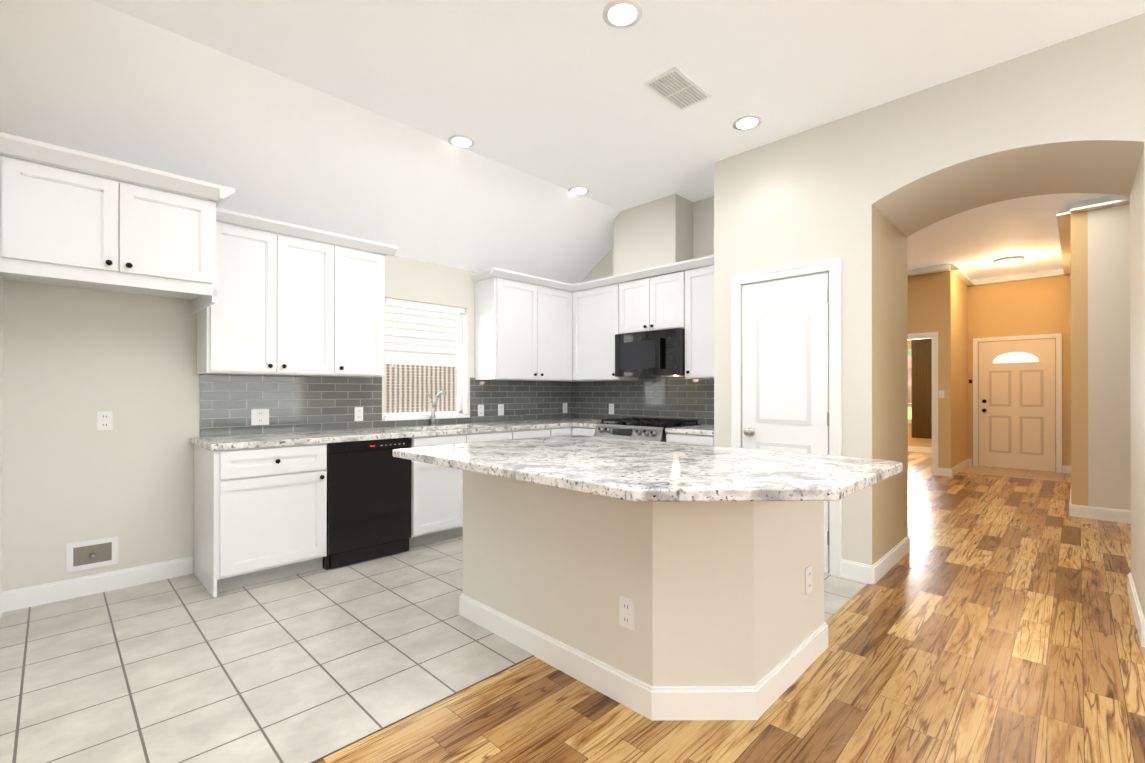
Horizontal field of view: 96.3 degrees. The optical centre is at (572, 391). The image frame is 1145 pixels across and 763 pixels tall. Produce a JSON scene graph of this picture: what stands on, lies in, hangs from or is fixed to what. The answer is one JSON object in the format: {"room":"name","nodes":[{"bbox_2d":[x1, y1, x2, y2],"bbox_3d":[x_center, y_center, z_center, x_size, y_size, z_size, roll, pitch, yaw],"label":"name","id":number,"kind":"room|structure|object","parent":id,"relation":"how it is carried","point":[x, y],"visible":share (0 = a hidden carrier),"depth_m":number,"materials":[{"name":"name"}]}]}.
{"room":"kitchen","nodes":[
{"label":"kitchen","id":0,"kind":"room"},
{"bbox_2d":[0,272,3,621],"bbox_3d":[-2.745,-0.421,2.332,1.340,3.300,0.154,0,0,45],"label":"wall","id":1,"kind":"structure","parent":0,"point":[1,429],"depth_m":2.76,"materials":[{"name":"beige paint"}]},
{"bbox_2d":[3,221,570,590],"bbox_3d":[-2.326,-0.417,3.819,0.150,3.300,7.400,0,0,45],"label":"wall","id":2,"kind":"structure","parent":0,"point":[75,360],"depth_m":3.16,"materials":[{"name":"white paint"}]},
{"bbox_2d":[66,536,117,572],"bbox_3d":[-2.900,0.986,3.104,0.030,0.170,0.230,0,0,45],"label":"outlet box","id":3,"kind":"object","parent":2,"relation":"attached to","point":[88,554],"visible":1,"depth_m":3.10,"materials":[{"name":"white plastic"}]},
{"bbox_2d":[97,411,112,429],"bbox_3d":[-2.871,0.181,3.151,0.009,0.115,0.070,0,0,45],"label":"electrical outlet plate","id":4,"kind":"object","parent":2,"relation":"attached to","point":[104,418],"depth_m":3.15,"materials":[{"name":"white plastic"}]},
{"bbox_2d":[0,132,234,312],"bbox_3d":[-2.585,-0.867,2.953,0.692,0.675,0.949,0,0,45],"label":"upper cabinet","id":5,"kind":"object","parent":2,"relation":"attached to","point":[59,226],"visible":1,"depth_m":2.70,"materials":[{"name":"white wood"}]},
{"bbox_2d":[251,409,268,424],"bbox_3d":[-2.275,0.188,3.739,0.009,0.115,0.115,0,0,45],"label":"electrical outlet plate","id":6,"kind":"object","parent":2,"relation":"attached to","point":[261,417],"depth_m":3.74,"materials":[{"name":"white plastic"}]},
{"bbox_2d":[197,208,396,376],"bbox_3d":[-1.970,-0.635,3.780,0.405,1.035,1.237,0,0,45],"label":"upper cabinet","id":7,"kind":"object","parent":2,"relation":"attached to","point":[284,305],"visible":1,"depth_m":3.60,"materials":[{"name":"white wood"}]},
{"bbox_2d":[354,407,362,420],"bbox_3d":[-1.770,0.189,4.252,0.009,0.115,0.070,0,0,45],"label":"electrical outlet plate","id":8,"kind":"object","parent":2,"relation":"attached to","point":[358,411],"depth_m":4.25,"materials":[{"name":"white plastic"}]},
{"bbox_2d":[200,374,571,436],"bbox_3d":[-1.268,0.075,4.776,0.010,0.479,3.609,0,0,45],"label":"tile backsplash","id":9,"kind":"structure","parent":2,"relation":"attached to","point":[228,403],"depth_m":4.08,"materials":[{"name":"grey tile"}]},
{"bbox_2d":[384,298,468,420],"bbox_3d":[-1.364,-0.280,4.766,0.150,1.070,0.860,0,0,45],"label":"window","id":10,"kind":"structure","parent":2,"relation":"in","point":[458,413],"depth_m":4.83,"materials":[{"name":"white"}]},
{"bbox_2d":[385,304,463,414],"bbox_3d":[-1.343,-0.280,4.746,0.036,0.990,0.796,0,0,45],"label":"window blinds","id":11,"kind":"object","parent":10,"relation":"attached to","point":[399,352],"visible":0.88,"depth_m":4.69,"materials":[{"name":"white plastic"}]},
{"bbox_2d":[478,405,483,415],"bbox_3d":[-0.914,0.191,5.121,0.009,0.115,0.070,0,0,45],"label":"electrical outlet plate","id":12,"kind":"object","parent":2,"relation":"attached to","point":[480,407],"depth_m":5.12,"materials":[{"name":"white plastic"}]},
{"bbox_2d":[498,404,503,415],"bbox_3d":[-0.738,0.192,5.299,0.009,0.115,0.070,0,0,45],"label":"electrical outlet plate","id":13,"kind":"object","parent":2,"relation":"attached to","point":[500,406],"depth_m":5.29,"materials":[{"name":"white plastic"}]},
{"bbox_2d":[473,275,572,381],"bbox_3d":[-0.455,-0.598,5.318,0.406,0.969,1.052,0,0,45],"label":"upper cabinet","id":14,"kind":"object","parent":2,"relation":"attached to","point":[526,331],"depth_m":5.09,"materials":[{"name":"white wood"}]},
{"bbox_2d":[563,403,566,412],"bbox_3d":[-0.085,0.193,5.962,0.009,0.115,0.070,0,0,45],"label":"electrical outlet plate","id":15,"kind":"object","parent":2,"relation":"attached to","point":[564,404],"depth_m":5.96,"materials":[{"name":"white plastic"}]},
{"bbox_2d":[0,536,867,762],"bbox_3d":[-0.911,1.228,2.793,3.300,0.004,5.930,0,0,45],"label":"floor","id":16,"kind":"structure","parent":0,"point":[313,666],"depth_m":2.32,"materials":[{"name":"white tile"}]},
{"bbox_2d":[194,442,330,597],"bbox_3d":[-2.112,0.792,3.482,0.618,0.880,0.644,0,0,45],"label":"base cabinet","id":17,"kind":"object","parent":16,"relation":"on","point":[260,508],"depth_m":3.25,"materials":[{"name":"white wood"}]},
{"bbox_2d":[191,418,610,449],"bbox_3d":[-1.065,0.335,4.538,0.628,0.040,3.656,0,0,45],"label":"countertop","id":18,"kind":"structure","parent":17,"relation":"on","point":[392,432],"depth_m":3.80,"materials":[{"name":"white stone"}]},
{"bbox_2d":[427,390,446,425],"bbox_3d":[-1.215,0.150,4.624,0.239,0.330,0.072,0,0,45],"label":"faucet","id":19,"kind":"object","parent":18,"relation":"on","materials":[{"name":"silver metal"}]},
{"bbox_2d":[443,426,454,429],"bbox_3d":[-1.100,0.449,4.518,0.400,0.212,0.679,0,0,45],"label":"sink","id":20,"kind":"object","parent":18,"relation":"in","point":[444,427],"depth_m":4.74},
{"bbox_2d":[323,438,411,569],"bbox_3d":[-1.662,0.795,3.927,0.620,0.876,0.614,0,0,45],"label":"dishwasher","id":21,"kind":"object","parent":16,"relation":"on","point":[369,484],"visible":0.83,"depth_m":3.69,"materials":[{"name":"black metal"}]},
{"bbox_2d":[383,430,518,547],"bbox_3d":[-1.082,0.795,4.527,0.618,0.880,1.048,0,0,45],"label":"base cabinet","id":22,"kind":"object","parent":16,"relation":"on","point":[436,490],"depth_m":4.12,"materials":[{"name":"white wood"}]},
{"bbox_2d":[519,426,558,438],"bbox_3d":[-0.596,0.796,5.021,0.618,0.880,0.601,0,0,45],"label":"base cabinet","id":23,"kind":"object","parent":16,"relation":"on","point":[536,431],"depth_m":4.87,"materials":[{"name":"white wood"}]},
{"bbox_2d":[559,426,566,435],"bbox_3d":[-0.354,0.797,5.266,0.618,0.880,0.348,0,0,45],"label":"base cabinet","id":24,"kind":"object","parent":16,"relation":"on","point":[562,429],"depth_m":5.09,"materials":[{"name":"white wood"}]},
{"bbox_2d":[575,426,595,435],"bbox_3d":[0.333,0.797,5.294,0.362,0.880,0.616,0,0,45],"label":"base cabinet","id":25,"kind":"object","parent":16,"relation":"on","point":[579,430],"depth_m":5.07,"materials":[{"name":"white wood"}]},
{"bbox_2d":[571,422,615,425],"bbox_3d":[0.340,0.337,5.281,0.332,0.040,0.626,0,0,45],"label":"countertop","id":26,"kind":"structure","parent":25,"relation":"on","point":[572,423],"depth_m":5.13,"materials":[{"name":"white stone"}]},
{"bbox_2d":[459,470,827,720],"bbox_3d":[0.303,0.790,2.644,1.568,0.880,1.048,0,0,45],"label":"kitchen island","id":27,"kind":"object","parent":16,"relation":"on","point":[730,623],"visible":0.88,"depth_m":2.06,"materials":[{"name":"white paint"}]},
{"bbox_2d":[619,596,633,630],"bbox_3d":[0.212,0.868,2.010,0.070,0.115,0.009,0,0,45],"label":"electrical outlet plate","id":28,"kind":"object","parent":27,"relation":"attached to","point":[626,605],"depth_m":2.01,"materials":[{"name":"white plastic"}]},
{"bbox_2d":[393,435,902,501],"bbox_3d":[0.254,0.330,2.503,2.070,0.040,1.370,0,0,45],"label":"island countertop","id":29,"kind":"structure","parent":27,"relation":"on","point":[632,470],"depth_m":2.08,"materials":[{"name":"stone"}]},
{"bbox_2d":[805,565,811,594],"bbox_3d":[1.065,0.849,2.314,0.009,0.115,0.070,0,0,45],"label":"electrical outlet plate","id":30,"kind":"object","parent":27,"relation":"attached to","point":[808,571],"depth_m":2.30,"materials":[{"name":"white plastic"}]},
{"bbox_2d":[593,417,700,441],"bbox_3d":[0.688,0.753,4.844,0.762,0.965,0.725,0,0,45],"label":"range","id":31,"kind":"object","parent":16,"relation":"on","point":[646,429],"visible":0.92,"depth_m":4.67,"materials":[{"name":"silver metal"}]},
{"bbox_2d":[665,430,713,445],"bbox_3d":[1.180,0.795,4.459,0.464,0.880,0.616,0,0,45],"label":"base cabinet","id":32,"kind":"object","parent":16,"relation":"on","point":[673,436],"depth_m":4.25,"materials":[{"name":"white wood"}]},
{"bbox_2d":[665,426,713,433],"bbox_3d":[1.176,0.335,4.457,0.464,0.040,0.626,0,0,45],"label":"countertop","id":33,"kind":"structure","parent":32,"relation":"on","point":[686,429],"depth_m":4.26,"materials":[{"name":"white stone"}]},
{"bbox_2d":[0,0,1144,283],"bbox_3d":[0.195,-1.678,0.938,7.890,0.992,7.070,0,0,45],"label":"ceiling","id":34,"kind":"structure","parent":0,"point":[344,116],"depth_m":2.96,"materials":[{"name":"white paint"}]},
{"bbox_2d":[448,135,474,147],"bbox_3d":[-0.808,-1.813,3.731,0.189,0.010,0.189,0,0,0],"label":"recessed light","id":35,"kind":"object","parent":34,"relation":"in","point":[460,141],"depth_m":3.72,"materials":[{"name":"white"}]},
{"bbox_2d":[568,186,588,194],"bbox_3d":[0.055,-1.811,4.636,0.189,0.010,0.189,0,0,0],"label":"recessed light","id":36,"kind":"object","parent":34,"relation":"in","point":[579,190],"depth_m":4.62,"materials":[{"name":"white"}]},
{"bbox_2d":[603,0,641,28],"bbox_3d":[0.241,-1.816,2.473,0.189,0.010,0.189,0,0,0],"label":"recessed light","id":37,"kind":"object","parent":34,"relation":"in","point":[620,14],"depth_m":2.47,"materials":[{"name":"white glass"}]},
{"bbox_2d":[644,66,711,110],"bbox_3d":[0.639,-1.812,3.091,0.220,0.015,0.400,0,0,45],"label":"ceiling vent","id":38,"kind":"object","parent":34,"relation":"in","point":[675,86],"visible":1,"depth_m":3.07,"materials":[{"name":"white metal"}]},
{"bbox_2d":[732,115,761,129],"bbox_3d":[1.181,-1.814,3.470,0.189,0.010,0.189,0,0,0],"label":"recessed light","id":39,"kind":"object","parent":34,"relation":"in","point":[747,122],"depth_m":3.45,"materials":[{"name":"white"}]},
{"bbox_2d":[575,196,713,419],"bbox_3d":[0.929,-0.414,5.231,2.505,3.300,0.120,0,0,45],"label":"wall","id":40,"kind":"structure","parent":0,"point":[703,227],"depth_m":4.88,"materials":[{"name":"white paint"}]},
{"bbox_2d":[565,274,638,381],"bbox_3d":[0.343,-0.631,5.441,0.734,1.034,0.397,0,0,45],"label":"upper cabinet","id":41,"kind":"object","parent":40,"relation":"attached to","point":[599,312],"depth_m":5.33,"materials":[{"name":"white wood"}]},
{"bbox_2d":[609,404,613,413],"bbox_3d":[0.425,0.192,5.620,0.070,0.115,0.009,0,0,45],"label":"electrical outlet plate","id":42,"kind":"object","parent":40,"relation":"attached to","point":[611,406],"depth_m":5.61,"materials":[{"name":"white plastic"}]},
{"bbox_2d":[572,376,713,424],"bbox_3d":[0.779,0.127,5.283,2.190,0.580,0.010,0,0,45],"label":"tile backsplash","id":43,"kind":"structure","parent":40,"relation":"attached to","point":[681,397],"depth_m":5.28,"materials":[{"name":"grey tile"}]},
{"bbox_2d":[625,267,684,333],"bbox_3d":[0.849,-0.824,4.983,0.760,0.519,0.340,0,0,45],"label":"upper cabinet","id":44,"kind":"object","parent":40,"relation":"attached to","point":[654,303],"depth_m":4.82,"materials":[{"name":"white wood"}]},
{"bbox_2d":[615,328,684,377],"bbox_3d":[0.812,-0.351,4.945,0.752,0.421,0.445,0,0,45],"label":"over-the-range microwave","id":45,"kind":"object","parent":44,"relation":"attached to","point":[658,353],"visible":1,"depth_m":4.78,"materials":[{"name":"black metal"}]},
{"bbox_2d":[685,263,713,378],"bbox_3d":[1.258,-0.600,4.579,0.516,0.969,0.340,0,0,45],"label":"upper cabinet","id":46,"kind":"object","parent":40,"relation":"attached to","point":[699,282],"depth_m":4.50,"materials":[{"name":"white wood"}]},
{"bbox_2d":[614,194,692,280],"bbox_3d":[0.787,-1.500,5.079,0.740,0.669,0.300,0,0,45],"label":"wall","id":47,"kind":"structure","parent":0,"point":[655,233],"depth_m":4.90,"materials":[{"name":"white paint"}]},
{"bbox_2d":[314,452,1144,762],"bbox_3d":[3.022,1.293,4.020,8.200,0.120,16.000,0,0,45],"label":"floor","id":48,"kind":"structure","parent":0,"point":[986,620],"depth_m":2.17,"materials":[{"name":"laminate"}]},
{"bbox_2d":[958,465,1070,481],"bbox_3d":[6.714,1.241,7.788,1.270,0.004,1.050,0,0,45],"label":"floor","id":49,"kind":"structure","parent":48,"relation":"on","point":[1029,474],"depth_m":7.73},
{"bbox_2d":[908,446,931,452],"bbox_3d":[6.874,1.192,10.744,2.410,0.117,0.014,0,0,45],"label":"baseboard","id":50,"kind":"structure","parent":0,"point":[910,448],"depth_m":10.51,"materials":[{"name":"white wood"}]},
{"bbox_2d":[714,13,1144,618],"bbox_3d":[3.203,-0.420,2.702,4.885,3.300,0.970,0,0,45],"label":"wall","id":51,"kind":"structure","parent":0,"point":[864,195],"depth_m":3.31,"materials":[{"name":"white paint"}]},
{"bbox_2d":[731,258,841,576],"bbox_3d":[1.482,0.174,3.650,0.776,2.116,0.087,0,0,45],"label":"pantry door","id":52,"kind":"structure","parent":51,"relation":"in","point":[786,365],"depth_m":3.62,"materials":[{"name":"white wood"}]},
{"bbox_2d":[908,271,955,468],"bbox_3d":[4.655,-0.356,8.396,2.510,3.200,0.120,0,0,45],"label":"wall","id":53,"kind":"structure","parent":0,"point":[929,295],"depth_m":7.57,"materials":[{"name":"brown paint"}]},
{"bbox_2d":[908,332,937,475],"bbox_3d":[5.083,0.183,7.959,0.990,2.120,0.140,0,0,45],"label":"door frame","id":54,"kind":"structure","parent":53,"relation":"attached to","point":[933,336],"depth_m":7.59,"materials":[{"name":"white wood"}]},
{"bbox_2d":[908,264,959,275],"bbox_3d":[4.606,-1.806,8.293,2.630,0.100,0.100,0,0,45],"label":"crown molding","id":55,"kind":"structure","parent":53,"relation":"attached to","point":[945,267],"depth_m":7.58,"materials":[{"name":"white wood"}]},
{"bbox_2d":[939,390,944,397],"bbox_3d":[5.426,0.042,7.547,0.070,0.115,0.006,0,0,45],"label":"light switch","id":56,"kind":"object","parent":53,"relation":"attached to","point":[941,392],"depth_m":7.54,"materials":[{"name":"white plastic"}]},
{"bbox_2d":[952,272,967,464],"bbox_3d":[6.068,-0.356,8.141,0.140,3.200,1.440,0,0,45],"label":"wall","id":57,"kind":"structure","parent":0,"point":[959,289],"depth_m":8.16,"materials":[{"name":"brown paint"}]},
{"bbox_2d":[950,459,971,476],"bbox_3d":[6.078,1.185,8.019,0.040,0.117,1.614,0,0,45],"label":"baseboard","id":58,"kind":"structure","parent":57,"relation":"attached to","point":[967,462],"depth_m":7.99,"materials":[{"name":"white wood"}]},
{"bbox_2d":[952,270,975,286],"bbox_3d":[6.111,-1.807,8.018,0.100,0.100,1.580,0,0,45],"label":"crown molding","id":59,"kind":"structure","parent":57,"relation":"attached to","point":[958,273],"depth_m":8.06,"materials":[{"name":"white wood"}]},
{"bbox_2d":[907,193,1109,279],"bbox_3d":[5.694,-1.920,6.513,6.920,0.120,7.950,0,0,45],"label":"ceiling","id":60,"kind":"structure","parent":0,"point":[973,244],"depth_m":6.25,"materials":[{"name":"white paint"}]},
{"bbox_2d":[993,256,1024,266],"bbox_3d":[6.131,-1.824,7.212,0.340,0.140,0.340,0,0,45],"label":"light","id":61,"kind":"object","parent":60,"relation":"attached to","point":[1009,261],"visible":0.9,"depth_m":7.12,"materials":[{"name":"white glass"}]},
{"bbox_2d":[968,275,1067,472],"bbox_3d":[7.092,-0.356,8.262,1.390,3.200,0.150,0,0,45],"label":"wall","id":62,"kind":"structure","parent":0,"point":[1032,306],"depth_m":8.14,"materials":[{"name":"brown paint"}]},
{"bbox_2d":[908,349,911,422],"bbox_3d":[6.680,-0.244,10.970,1.120,1.810,0.150,0,0,45],"label":"window","id":63,"kind":"structure","parent":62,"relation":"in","point":[909,420],"depth_m":10.69,"materials":[{"name":"white"}]},
{"bbox_2d":[911,339,931,438],"bbox_3d":[7.091,-0.161,10.404,0.372,2.220,0.061,0,0,45],"label":"curtain","id":64,"kind":"object","parent":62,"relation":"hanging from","point":[921,372],"visible":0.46,"depth_m":10.38,"materials":[{"name":"brown"}]},
{"bbox_2d":[973,333,1061,472],"bbox_3d":[7.032,0.181,8.149,1.070,2.125,0.087,0,0,45],"label":"front door","id":65,"kind":"structure","parent":62,"relation":"in","point":[1016,404],"depth_m":8.14,"materials":[{"name":"beige wood"}]},
{"bbox_2d":[976,269,1062,285],"bbox_3d":[7.051,-1.806,8.131,1.020,0.100,0.100,0,0,45],"label":"crown molding","id":66,"kind":"structure","parent":62,"relation":"attached to","point":[1052,273],"depth_m":8.10,"materials":[{"name":"white wood"}]},
{"bbox_2d":[1068,210,1091,506],"bbox_3d":[6.332,-0.361,6.414,0.120,3.200,3.850,0,0,45],"label":"wall","id":67,"kind":"structure","parent":0,"point":[1083,308],"depth_m":5.04,"materials":[{"name":"brown paint"}]},
{"bbox_2d":[1057,203,1071,275],"bbox_3d":[6.165,-1.811,6.406,0.100,0.100,3.800,0,0,45],"label":"crown molding","id":68,"kind":"structure","parent":67,"relation":"attached to","point":[1064,219],"depth_m":5.81,"materials":[{"name":"white"}]},
{"bbox_2d":[1069,490,1072,516],"bbox_3d":[6.226,1.181,6.399,0.014,0.117,3.714,0,0,45],"label":"baseboard","id":69,"kind":"structure","parent":67,"relation":"attached to","point":[1070,505],"depth_m":5.09,"materials":[{"name":"white wood"}]},
{"bbox_2d":[1092,203,1130,510],"bbox_3d":[6.091,-0.367,4.033,2.880,3.200,0.120,0,0,45],"label":"wall","id":70,"kind":"structure","parent":0,"point":[1111,426],"depth_m":4.89,"materials":[{"name":"beige paint"}]},
{"bbox_2d":[1070,503,1130,523],"bbox_3d":[5.959,1.175,4.066,2.880,0.117,0.014,0,0,45],"label":"baseboard","id":71,"kind":"structure","parent":70,"relation":"attached to","point":[1106,514],"depth_m":4.92,"materials":[{"name":"white wood"}]},
{"bbox_2d":[1072,195,1129,212],"bbox_3d":[5.928,-1.817,4.042,2.880,0.100,0.100,0,0,45],"label":"crown molding","id":72,"kind":"structure","parent":70,"relation":"attached to","point":[1112,200],"depth_m":4.90,"materials":[{"name":"white wood"}]},
{"bbox_3d":[-0.015,-0.425,0.686,7.840,3.300,6.420,0,0,45],"label":"wall","id":73,"kind":"structure","parent":0,"visible":0},
{"bbox_2d":[3,556,192,611],"bbox_3d":[-2.860,1.173,3.156,0.014,0.117,0.861,0,0,45],"label":"baseboard","id":74,"kind":"structure","parent":73,"relation":"attached to","point":[46,593],"depth_m":3.11,"materials":[{"name":"white wood"}]},
{"bbox_2d":[867,535,909,583],"bbox_3d":[2.258,1.174,3.620,0.014,0.117,0.984,0,0,45],"label":"baseboard","id":75,"kind":"structure","parent":73,"relation":"attached to","point":[876,571],"depth_m":3.50,"materials":[{"name":"white wood"}]},
{"bbox_2d":[1128,572,1143,618],"bbox_3d":[3.095,1.172,2.822,0.014,0.117,0.946,0,0,45],"label":"baseboard","id":76,"kind":"structure","parent":73,"relation":"attached to","point":[1135,604],"depth_m":2.85,"materials":[{"name":"white wood"}]},
{"bbox_2d":[1135,615,1144,646],"bbox_3d":[3.667,1.169,1.551,2.614,0.117,0.014,0,0,45],"label":"baseboard","id":77,"kind":"structure","parent":73,"relation":"attached to","point":[1140,622],"depth_m":2.51,"materials":[{"name":"white wood"}]},
{"label":"outside","id":78,"kind":"structure","parent":0,"visible":0},
{"bbox_2d":[385,304,456,412],"bbox_3d":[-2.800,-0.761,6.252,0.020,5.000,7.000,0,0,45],"label":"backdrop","id":79,"kind":"structure","parent":78,"point":[409,398],"depth_m":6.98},
{"bbox_2d":[908,346,911,418],"bbox_3d":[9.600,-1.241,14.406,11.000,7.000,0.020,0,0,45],"label":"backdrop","id":80,"kind":"structure","parent":78,"point":[909,390],"depth_m":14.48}
]}

